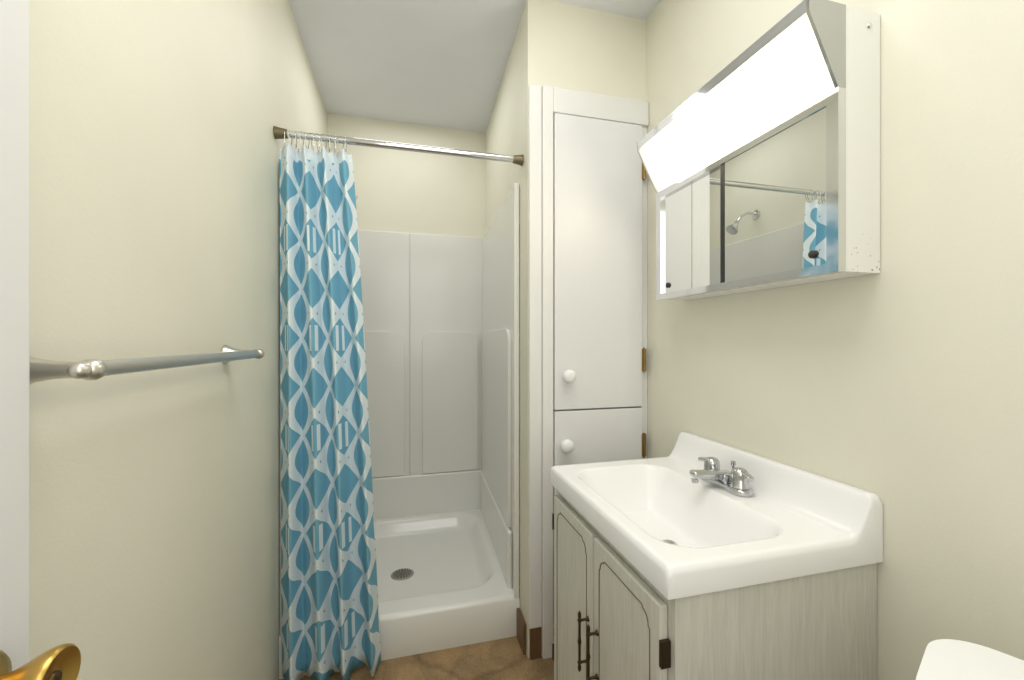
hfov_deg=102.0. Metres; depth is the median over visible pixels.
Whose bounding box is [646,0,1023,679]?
wall
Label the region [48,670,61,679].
button
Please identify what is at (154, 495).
wall
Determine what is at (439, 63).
ceiling
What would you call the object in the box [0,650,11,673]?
rose
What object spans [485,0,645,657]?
wall
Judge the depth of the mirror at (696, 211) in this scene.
1.24 m
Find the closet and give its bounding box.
[529,84,648,659]
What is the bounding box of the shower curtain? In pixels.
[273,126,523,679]
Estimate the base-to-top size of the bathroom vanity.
0.882 m
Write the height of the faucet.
0.069 m
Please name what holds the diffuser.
attached to the upper cabinet
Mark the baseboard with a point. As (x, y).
(521, 630)
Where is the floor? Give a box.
[278,636,553,679]
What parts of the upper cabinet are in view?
frame, frame, frame, frame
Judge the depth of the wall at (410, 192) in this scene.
2.50 m
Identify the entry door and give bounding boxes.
[0,0,28,670]
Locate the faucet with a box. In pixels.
[689,456,754,497]
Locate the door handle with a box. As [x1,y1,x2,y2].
[0,643,80,679]
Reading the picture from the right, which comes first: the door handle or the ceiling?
the ceiling
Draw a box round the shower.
[279,183,519,678]
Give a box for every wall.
[29,0,326,679]
[327,113,484,236]
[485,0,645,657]
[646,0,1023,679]
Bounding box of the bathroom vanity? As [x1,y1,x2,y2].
[549,432,882,679]
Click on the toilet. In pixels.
(947, 659)
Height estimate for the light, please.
0.167 m
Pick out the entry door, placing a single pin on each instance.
(14, 330)
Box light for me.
[637,0,876,193]
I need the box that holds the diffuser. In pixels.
[639,12,839,192]
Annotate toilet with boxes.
[916,639,1023,679]
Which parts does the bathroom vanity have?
door, handle, handle post, handle post, handle, handle post, handle post, door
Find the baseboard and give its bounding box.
[517,608,525,654]
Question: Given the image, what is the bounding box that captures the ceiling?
[288,0,661,132]
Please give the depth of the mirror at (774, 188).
0.96 m
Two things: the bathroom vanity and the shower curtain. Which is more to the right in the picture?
the bathroom vanity
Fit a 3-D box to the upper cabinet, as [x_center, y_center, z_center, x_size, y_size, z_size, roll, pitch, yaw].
[0.593,-0.405,1.131,0.185,0.535,0.625,0,0,-14]
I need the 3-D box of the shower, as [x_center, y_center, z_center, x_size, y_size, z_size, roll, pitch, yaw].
[-0.496,0.280,2.034,0.917,1.840,0.938,0,0,-14]
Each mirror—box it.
[662,161,730,293]
[720,105,828,283]
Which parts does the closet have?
casing, knob, knob, door, door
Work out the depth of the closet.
1.59 m
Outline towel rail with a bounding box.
[29,345,263,384]
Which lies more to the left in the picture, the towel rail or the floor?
the towel rail
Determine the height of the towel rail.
0.046 m
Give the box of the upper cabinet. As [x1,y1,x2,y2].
[637,0,879,300]

